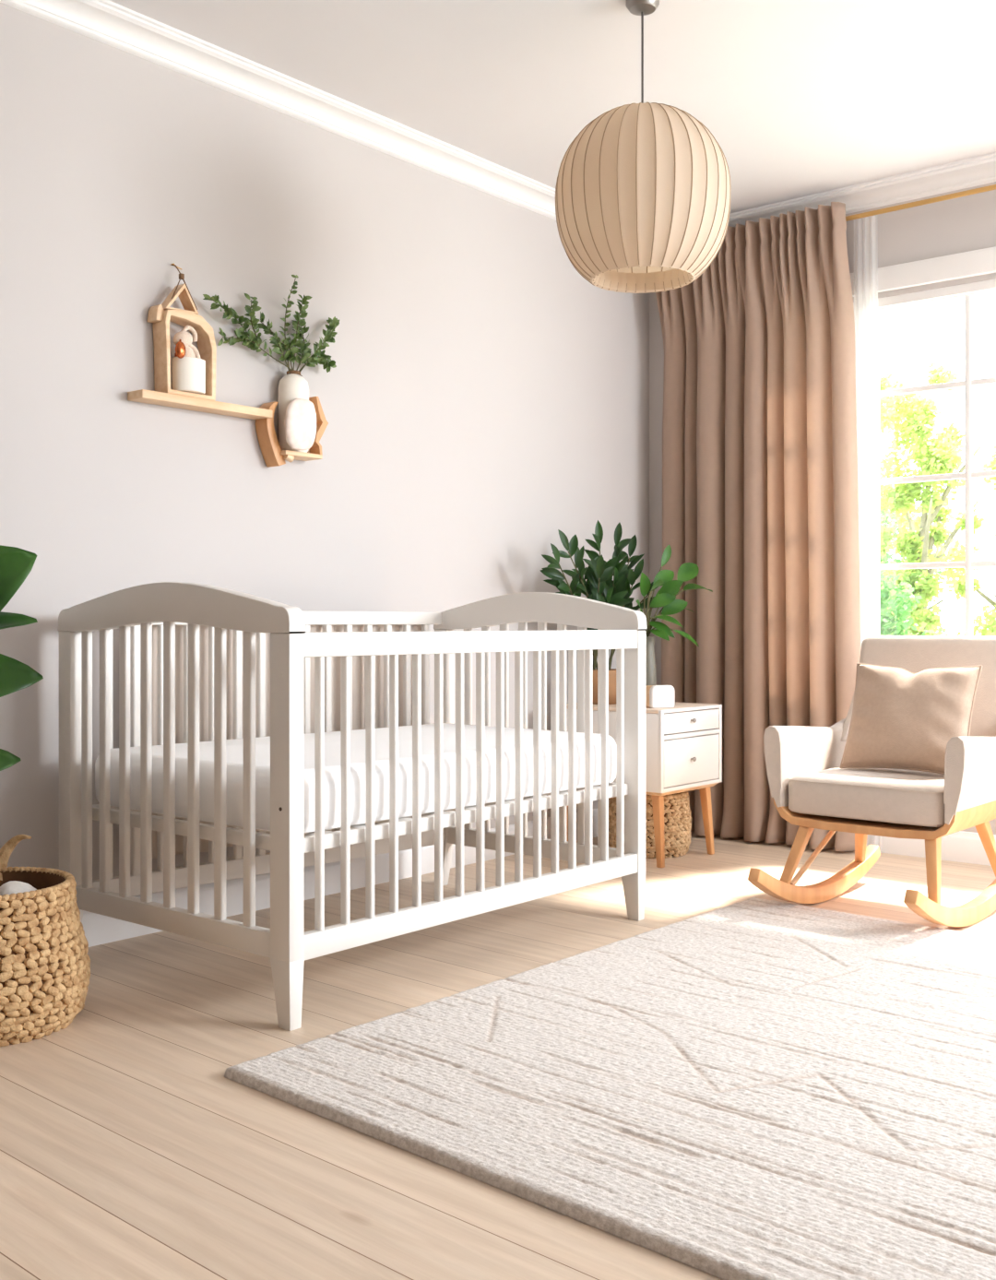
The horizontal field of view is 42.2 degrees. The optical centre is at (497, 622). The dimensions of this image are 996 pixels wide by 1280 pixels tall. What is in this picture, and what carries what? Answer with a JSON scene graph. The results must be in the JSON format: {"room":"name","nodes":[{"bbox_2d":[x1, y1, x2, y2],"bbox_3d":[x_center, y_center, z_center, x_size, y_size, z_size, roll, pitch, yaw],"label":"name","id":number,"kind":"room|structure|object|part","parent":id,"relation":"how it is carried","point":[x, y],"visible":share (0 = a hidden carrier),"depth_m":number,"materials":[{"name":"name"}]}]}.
{"room":"bedroom","nodes":[
{"label":"bedroom","id":0,"kind":"room"},
{"bbox_2d":[0,2,649,879],"bbox_3d":[-1.774,-0.405,2.957,0.140,2.610,7.730,0,0,40],"label":"wall","id":1,"kind":"structure","parent":0,"point":[483,399],"depth_m":4.07,"materials":[{"name":"paint"}]},
{"bbox_2d":[127,389,272,419],"bbox_3d":[-0.880,-0.647,3.855,0.075,0.025,0.475,0,0,40],"label":"wall shelf","id":2,"kind":"object","parent":1,"relation":"attached to","point":[143,396],"visible":1,"depth_m":3.81,"materials":[{"name":"brown wood"}]},
{"bbox_2d":[147,264,216,401],"bbox_3d":[-0.929,-0.859,3.802,0.067,0.396,0.200,0,0,40],"label":"frame","id":3,"kind":"object","parent":2,"relation":"on","point":[160,315],"visible":0.9,"depth_m":3.77,"materials":[{"name":"brown wood"}]},
{"bbox_3d":[-0.938,-0.989,3.797,0.060,0.135,0.092,0,0,40],"label":"hanging cord","id":4,"kind":"part","parent":3,"relation":"part of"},
{"bbox_3d":[-0.923,-0.786,3.807,0.064,0.251,0.183,0,0,40],"label":"frame","id":5,"kind":"part","parent":3,"relation":"part of","materials":[{"name":"brown wood"}]},
{"bbox_2d":[172,356,205,394],"bbox_3d":[-0.909,-0.724,3.799,0.078,0.096,0.104,0,0,40],"label":"cup","id":6,"kind":"object","parent":3,"relation":"in","point":[188,373],"visible":0.88,"depth_m":3.76,"materials":[{"name":"ceramic"}]},
{"bbox_2d":[173,325,201,358],"bbox_3d":[-0.915,-0.789,3.789,0.050,0.164,0.087,0,0,40],"label":"toy","id":7,"kind":"object","parent":6,"relation":"in","point":[186,337],"visible":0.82,"depth_m":3.78,"materials":[{"name":"white fabric"}]},
{"bbox_2d":[174,339,186,358],"bbox_3d":[-0.924,-0.794,3.748,0.035,0.059,0.034,0,0,40],"label":"bell","id":8,"kind":"object","parent":7,"relation":"hanging from","point":[180,348],"visible":1,"depth_m":3.73,"materials":[{"name":"orange metal"}]},
{"bbox_3d":[-0.895,-0.796,3.796,0.051,0.055,0.021,0,0,-44],"label":"arm","id":9,"kind":"part","parent":7,"relation":"part of"},
{"bbox_2d":[0,0,556,220],"bbox_3d":[-1.687,-1.671,2.884,0.088,0.078,7.450,0,0,40],"label":"trim","id":10,"kind":"structure","parent":1,"relation":"attached to","point":[108,22],"depth_m":4.07,"materials":[{"name":"white paint"}]},
{"bbox_2d":[255,396,328,467],"bbox_3d":[-0.654,-0.609,4.117,0.085,0.235,0.240,0,0,40],"label":"wall bracket","id":11,"kind":"object","parent":1,"relation":"attached to","point":[273,456],"visible":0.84,"depth_m":4.06,"materials":[{"name":"brown wood"}]},
{"bbox_3d":[-0.715,-0.592,4.063,0.058,0.201,0.078,0,0,40],"label":"arm","id":12,"kind":"part","parent":11,"relation":"part of","materials":[{"name":"brown wood"}]},
{"bbox_2d":[202,274,339,452],"bbox_3d":[-0.701,-0.820,4.049,0.105,0.558,0.575,0,0,40],"label":"flower vase","id":13,"kind":"object","parent":11,"relation":"on","point":[292,385],"visible":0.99,"depth_m":4.08,"materials":[{"name":"ceramic"}]},
{"bbox_3d":[-0.697,-0.922,4.045,0.058,0.327,0.531,0,0,40],"label":"stem","id":14,"kind":"part","parent":13,"relation":"part of","materials":[{"name":"green plant"}]},
{"bbox_2d":[284,398,316,450],"bbox_3d":[-0.620,-0.623,4.061,0.032,0.162,0.126,0,0,40],"label":"plaque","id":15,"kind":"object","parent":11,"relation":"on","point":[300,421],"visible":1,"depth_m":4.04,"materials":[{"name":"white ceramic"}]},
{"bbox_3d":[-0.586,-0.627,4.181,0.048,0.198,0.055,0,0,40],"label":"arm","id":16,"kind":"part","parent":11,"relation":"part of","materials":[{"name":"brown wood"}]},
{"bbox_2d":[82,808,597,947],"bbox_3d":[-1.714,0.843,2.906,0.018,0.114,7.450,0,0,40],"label":"baseboard","id":17,"kind":"structure","parent":1,"relation":"attached to","point":[99,929],"depth_m":4.07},
{"bbox_2d":[0,829,995,1279],"bbox_3d":[0.080,0.960,1.402,4.980,0.120,7.730,0,0,40],"label":"floor","id":18,"kind":"structure","parent":0,"point":[128,1151],"depth_m":2.38,"materials":[{"name":"brown wood"}]},
{"bbox_2d":[0,545,43,770],"bbox_3d":[-1.429,0.124,2.884,0.422,1.553,0.686,0,0,40],"label":"potted plant","id":19,"kind":"object","parent":18,"relation":"on","point":[16,563],"visible":1,"depth_m":3.00,"materials":[{"name":"green plant"}]},
{"bbox_2d":[0,834,90,1046],"bbox_3d":[-1.136,0.706,2.898,0.425,0.402,0.425,0,0,-31],"label":"woven basket","id":20,"kind":"object","parent":18,"relation":"on","point":[45,961],"visible":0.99,"depth_m":2.79,"materials":[{"name":"brown wicker"}]},
{"bbox_3d":[-1.165,0.561,3.077,0.100,0.113,0.049,0,0,-22],"label":"handle","id":21,"kind":"part","parent":20,"relation":"part of","materials":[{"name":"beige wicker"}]},
{"bbox_2d":[0,880,36,895],"bbox_3d":[-1.106,0.731,2.941,0.116,0.278,0.143,0,0,18],"label":"folded blanket","id":22,"kind":"object","parent":20,"relation":"in","point":[10,887],"visible":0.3,"depth_m":2.93,"materials":[{"name":"white fabric"}]},
{"bbox_2d":[57,581,646,1031],"bbox_3d":[-0.360,0.401,3.679,0.930,0.998,1.416,0,0,40],"label":"crib","id":23,"kind":"object","parent":18,"relation":"on","point":[134,610],"visible":0.91,"depth_m":3.29,"materials":[{"name":"white paint"}]},
{"bbox_3d":[-1.133,0.462,3.434,0.057,0.876,0.044,0,0,40],"label":"post","id":24,"kind":"part","parent":23,"relation":"part of","materials":[{"name":"white paint"}]},
{"bbox_3d":[-0.803,0.724,3.156,0.811,0.057,0.031,0,0,40],"label":"rail","id":25,"kind":"part","parent":23,"relation":"part of","materials":[{"name":"white paint"}]},
{"bbox_3d":[-0.800,-0.037,3.154,0.930,0.122,0.046,0,0,40],"label":"headboard rail","id":26,"kind":"part","parent":23,"relation":"part of","materials":[{"name":"white paint"}]},
{"bbox_3d":[-0.661,0.726,3.932,0.028,0.057,1.333,0,0,44],"label":"rail","id":27,"kind":"part","parent":23,"relation":"part of","materials":[{"name":"white paint"}]},
{"bbox_3d":[-0.470,0.462,2.877,0.067,0.876,0.044,0,0,40],"label":"post","id":28,"kind":"part","parent":23,"relation":"part of","materials":[{"name":"white paint"}]},
{"bbox_3d":[-0.661,-0.015,3.932,0.028,0.043,1.333,0,0,44],"label":"rail","id":29,"kind":"part","parent":23,"relation":"part of","materials":[{"name":"white paint"}]},
{"bbox_2d":[94,722,616,833],"bbox_3d":[-0.357,0.412,3.678,0.829,0.148,1.305,0,0,40],"label":"mattress","id":30,"kind":"object","parent":23,"relation":"on","point":[234,748],"visible":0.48,"depth_m":3.30,"materials":[{"name":"white fabric"}]},
{"bbox_3d":[-0.184,0.462,4.425,0.057,0.876,0.044,0,0,40],"label":"post","id":31,"kind":"part","parent":23,"relation":"part of","materials":[{"name":"white paint"}]},
{"bbox_3d":[-0.018,0.050,3.392,0.030,0.056,1.329,0,0,40],"label":"rail","id":32,"kind":"part","parent":23,"relation":"part of","materials":[{"name":"white paint"}]},
{"bbox_3d":[-0.018,0.726,3.392,0.030,0.057,1.329,0,0,40],"label":"rail","id":33,"kind":"part","parent":23,"relation":"part of","materials":[{"name":"white paint"}]},
{"bbox_3d":[0.112,0.724,4.177,0.721,0.057,0.031,0,0,40],"label":"rail","id":34,"kind":"part","parent":23,"relation":"part of","materials":[{"name":"white paint"}]},
{"bbox_3d":[0.115,-0.037,4.174,0.840,0.122,0.046,0,0,40],"label":"headboard rail","id":35,"kind":"part","parent":23,"relation":"part of","materials":[{"name":"white paint"}]},
{"bbox_3d":[0.410,0.462,3.926,0.067,0.876,0.044,0,0,40],"label":"post","id":36,"kind":"part","parent":23,"relation":"part of","materials":[{"name":"white paint"}]},
{"bbox_2d":[224,897,995,1279],"bbox_3d":[1.017,0.887,2.534,2.420,0.023,2.210,0,0,40],"label":"rug","id":37,"kind":"object","parent":18,"relation":"on","point":[753,1088],"visible":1,"depth_m":2.43,"materials":[{"name":"fabric"}]},
{"bbox_2d":[566,701,722,867],"bbox_3d":[0.552,0.610,5.022,0.510,0.581,0.433,0,0,40],"label":"nightstand","id":38,"kind":"object","parent":18,"relation":"on","point":[683,741],"visible":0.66,"depth_m":4.84,"materials":[{"name":"white wood"}]},
{"bbox_3d":[0.284,0.767,5.018,0.050,0.266,0.040,0,0,40],"label":"leg","id":39,"kind":"part","parent":38,"relation":"part of","materials":[{"name":"wood"}]},
{"bbox_2d":[540,520,661,704],"bbox_3d":[0.401,-0.041,4.995,0.321,0.718,0.594,0,0,30],"label":"potted plant","id":40,"kind":"object","parent":38,"relation":"on","point":[599,586],"visible":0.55,"depth_m":5.01,"materials":[{"name":"green plant"}]},
{"bbox_3d":[0.406,-0.049,5.012,0.163,0.503,0.483,0,0,40],"label":"stem","id":41,"kind":"part","parent":40,"relation":"part of","materials":[{"name":"green plant"}]},
{"bbox_3d":[0.410,0.252,5.086,0.176,0.134,0.176,0,0,40],"label":"pot","id":42,"kind":"part","parent":40,"relation":"part of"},
{"bbox_3d":[0.593,0.767,4.759,0.050,0.266,0.040,0,0,40],"label":"leg","id":43,"kind":"part","parent":38,"relation":"part of","materials":[{"name":"brown wood"}]},
{"bbox_2d":[645,685,675,708],"bbox_3d":[0.601,0.277,4.840,0.105,0.085,0.067,0,0,-28],"label":"ornament","id":44,"kind":"object","parent":38,"relation":"on","point":[657,696],"visible":0.88,"depth_m":4.81,"materials":[{"name":"white ceramic"}]},
{"bbox_2d":[636,545,712,686],"bbox_3d":[0.696,0.004,5.081,0.146,0.628,0.560,0,0,40],"label":"potted plant","id":45,"kind":"object","parent":38,"relation":"on","point":[665,598],"visible":0.92,"depth_m":5.01,"materials":[{"name":"green plant"}]},
{"bbox_3d":[0.643,-0.011,5.080,0.036,0.422,0.312,0,0,35],"label":"stem","id":46,"kind":"part","parent":45,"relation":"part of","materials":[{"name":"green plant"}]},
{"bbox_3d":[0.548,0.630,5.025,0.476,0.016,0.410,0,0,40],"label":"frame","id":47,"kind":"part","parent":38,"relation":"part of","materials":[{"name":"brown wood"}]},
{"bbox_3d":[0.618,0.373,4.966,0.299,0.074,0.391,0,0,40],"label":"drawer","id":48,"kind":"part","parent":38,"relation":"part of","materials":[{"name":"white wood"}]},
{"bbox_3d":[0.618,0.519,4.966,0.299,0.170,0.391,0,0,40],"label":"drawer","id":49,"kind":"part","parent":38,"relation":"part of","materials":[{"name":"white wood"}]},
{"bbox_3d":[0.811,0.767,5.019,0.050,0.266,0.040,0,0,40],"label":"leg","id":50,"kind":"part","parent":38,"relation":"part of","materials":[{"name":"brown wood"}]},
{"bbox_2d":[608,791,691,858],"bbox_3d":[0.591,0.782,5.069,0.341,0.250,0.336,0,0,40],"label":"woven basket","id":51,"kind":"object","parent":18,"relation":"on","point":[677,811],"visible":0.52,"depth_m":4.93,"materials":[{"name":"beige wicker"}]},
{"bbox_2d":[747,635,995,926],"bbox_3d":[1.220,0.472,4.036,0.638,0.853,0.908,0,0,40],"label":"rocking chair","id":52,"kind":"object","parent":18,"relation":"on","point":[810,789],"visible":0.78,"depth_m":3.98,"materials":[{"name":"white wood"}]},
{"bbox_3d":[0.925,0.720,3.992,0.146,0.210,0.047,0,0,-30],"label":"leg","id":53,"kind":"part","parent":52,"relation":"part of","materials":[{"name":"brown wood"}]},
{"bbox_3d":[1.035,0.454,4.263,0.064,0.256,0.538,0,0,40],"label":"armrest","id":54,"kind":"part","parent":52,"relation":"part of","materials":[{"name":"beige fabric"}]},
{"bbox_3d":[1.227,0.720,4.351,0.048,0.210,0.130,0,0,16],"label":"leg","id":55,"kind":"part","parent":52,"relation":"part of","materials":[{"name":"brown wood"}]},
{"bbox_2d":[788,767,945,827],"bbox_3d":[1.233,0.536,4.051,0.504,0.119,0.448,0,0,40],"label":"seat cushion","id":56,"kind":"object","parent":52,"relation":"on","point":[836,796],"depth_m":3.91,"materials":[{"name":"beige fabric"}]},
{"bbox_3d":[1.238,0.562,4.058,0.584,0.143,0.472,0,0,40],"label":"seat frame","id":57,"kind":"part","parent":52,"relation":"part of","materials":[{"name":"brown wood"}]},
{"bbox_2d":[840,663,982,774],"bbox_3d":[1.314,0.305,4.125,0.414,0.341,0.183,0,0,40],"label":"throw pillow","id":58,"kind":"object","parent":52,"relation":"on","point":[902,718],"visible":0.88,"depth_m":4.07,"materials":[{"name":"fabric"}]},
{"bbox_3d":[1.438,0.323,4.296,0.540,0.555,0.230,0,0,40],"label":"backrest","id":59,"kind":"part","parent":52,"relation":"part of","materials":[{"name":"beige fabric"}]},
{"bbox_3d":[1.251,0.720,3.719,0.047,0.210,0.146,0,0,20],"label":"leg","id":60,"kind":"part","parent":52,"relation":"part of","materials":[{"name":"brown wood"}]},
{"bbox_3d":[1.475,0.454,3.894,0.064,0.256,0.538,0,0,40],"label":"armrest","id":61,"kind":"part","parent":52,"relation":"part of","materials":[{"name":"beige fabric"}]},
{"bbox_3d":[1.552,0.720,4.079,0.130,0.210,0.048,0,0,-26],"label":"leg","id":62,"kind":"part","parent":52,"relation":"part of","materials":[{"name":"brown wood"}]},
{"bbox_2d":[108,0,995,213],"bbox_3d":[0.080,-1.770,1.402,4.980,0.120,7.730,0,0,40],"label":"ceiling","id":63,"kind":"structure","parent":0,"point":[799,98],"depth_m":3.98,"materials":[{"name":"paint"}]},
{"bbox_2d":[555,0,731,293],"bbox_3d":[0.397,-1.325,3.550,0.481,0.769,0.478,0,0,16],"label":"pendant lamp","id":64,"kind":"object","parent":63,"relation":"hanging from","point":[643,190],"visible":1,"depth_m":3.38,"materials":[{"name":"beige fabric"}]},
{"bbox_3d":[0.397,-1.176,3.550,0.477,0.470,0.474,0,0,40],"label":"lamp shade","id":65,"kind":"part","parent":64,"relation":"part of","materials":[{"name":"fabric"}]},
{"bbox_2d":[649,181,995,834],"bbox_3d":[2.519,-0.405,4.309,4.700,2.610,0.140,0,0,40],"label":"wall","id":66,"kind":"structure","parent":0,"point":[966,223],"depth_m":5.01,"materials":[{"name":"paint"}]},
{"bbox_2d":[727,152,995,226],"bbox_3d":[2.446,-1.671,4.222,4.700,0.078,0.088,0,0,40],"label":"trim","id":67,"kind":"structure","parent":66,"relation":"attached to","point":[979,170],"depth_m":4.99,"materials":[{"name":"white paint"}]},
{"bbox_2d":[845,184,995,221],"bbox_3d":[2.004,-1.583,4.582,3.480,0.045,0.106,0,0,40],"label":"curtain rod","id":68,"kind":"object","parent":66,"relation":"attached to","point":[993,186],"visible":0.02,"depth_m":4.87,"materials":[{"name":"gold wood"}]},
{"bbox_2d":[655,201,861,851],"bbox_3d":[1.032,-0.373,5.313,0.942,2.524,0.149,0,0,40],"label":"curtain","id":69,"kind":"object","parent":68,"relation":"hanging from","point":[760,489],"visible":0.85,"depth_m":5.27,"materials":[{"name":"brown fabric"}]},
{"bbox_2d":[853,214,881,851],"bbox_3d":[1.450,-0.355,5.067,0.118,2.490,0.012,0,0,40],"label":"sheer curtain","id":70,"kind":"object","parent":68,"relation":"hanging from","point":[865,229],"visible":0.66,"depth_m":5.07,"materials":[{"name":"white fabric"}]},
{"bbox_2d":[849,246,995,636],"bbox_3d":[2.210,-0.599,4.524,2.950,1.577,0.128,0,0,40],"label":"window","id":71,"kind":"structure","parent":66,"relation":"in","point":[981,261],"depth_m":4.89,"materials":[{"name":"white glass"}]},
{"bbox_3d":[2.178,-0.604,4.486,2.940,1.567,0.028,0,0,40],"label":"casing","id":72,"kind":"part","parent":71,"relation":"part of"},
{"bbox_3d":[2.220,-0.568,4.537,2.750,1.455,0.095,0,0,40],"label":"frame","id":73,"kind":"part","parent":71,"relation":"part of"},
{"bbox_3d":[1.921,-0.555,4.775,1.140,1.410,0.035,0,0,40],"label":"sash","id":74,"kind":"part","parent":71,"relation":"part of","materials":[{"name":"clear glass"}]},
{"bbox_2d":[879,830,995,865],"bbox_3d":[2.468,0.843,4.248,4.700,0.114,0.018,0,0,40],"label":"baseboard","id":75,"kind":"structure","parent":66,"relation":"attached to","point":[961,846],"depth_m":4.87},
{"label":"outside","id":76,"kind":"structure","parent":0,"visible":0},
{"bbox_3d":[10.401,1.325,14.247,40.000,0.150,24.800,0,0,40],"label":"ground","id":77,"kind":"structure","parent":76,"visible":0},
{"bbox_2d":[879,569,948,635],"bbox_3d":[2.678,0.435,9.008,1.009,1.696,1.032,0,0,3],"label":"bush","id":78,"kind":"object","parent":77,"relation":"on","point":[894,598],"visible":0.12,"depth_m":8.74,"materials":[{"name":"green plant"}]},
{"bbox_2d":[879,505,954,634],"bbox_3d":[3.375,0.065,11.699,1.484,2.435,1.364,0,0,-9],"label":"tree","id":79,"kind":"object","parent":77,"relation":"on","point":[883,520],"visible":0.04,"depth_m":11.53,"materials":[{"name":"green plant"}]},
{"bbox_2d":[879,361,984,635],"bbox_3d":[3.261,-0.397,10.191,0.974,3.357,1.338,0,0,5],"label":"tree","id":80,"kind":"object","parent":77,"relation":"on","point":[939,456],"visible":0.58,"depth_m":10.08,"materials":[{"name":"green plant"}]},
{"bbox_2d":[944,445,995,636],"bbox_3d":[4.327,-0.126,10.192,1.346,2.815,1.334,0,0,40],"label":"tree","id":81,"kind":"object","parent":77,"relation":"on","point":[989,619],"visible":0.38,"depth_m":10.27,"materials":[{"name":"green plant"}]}
]}

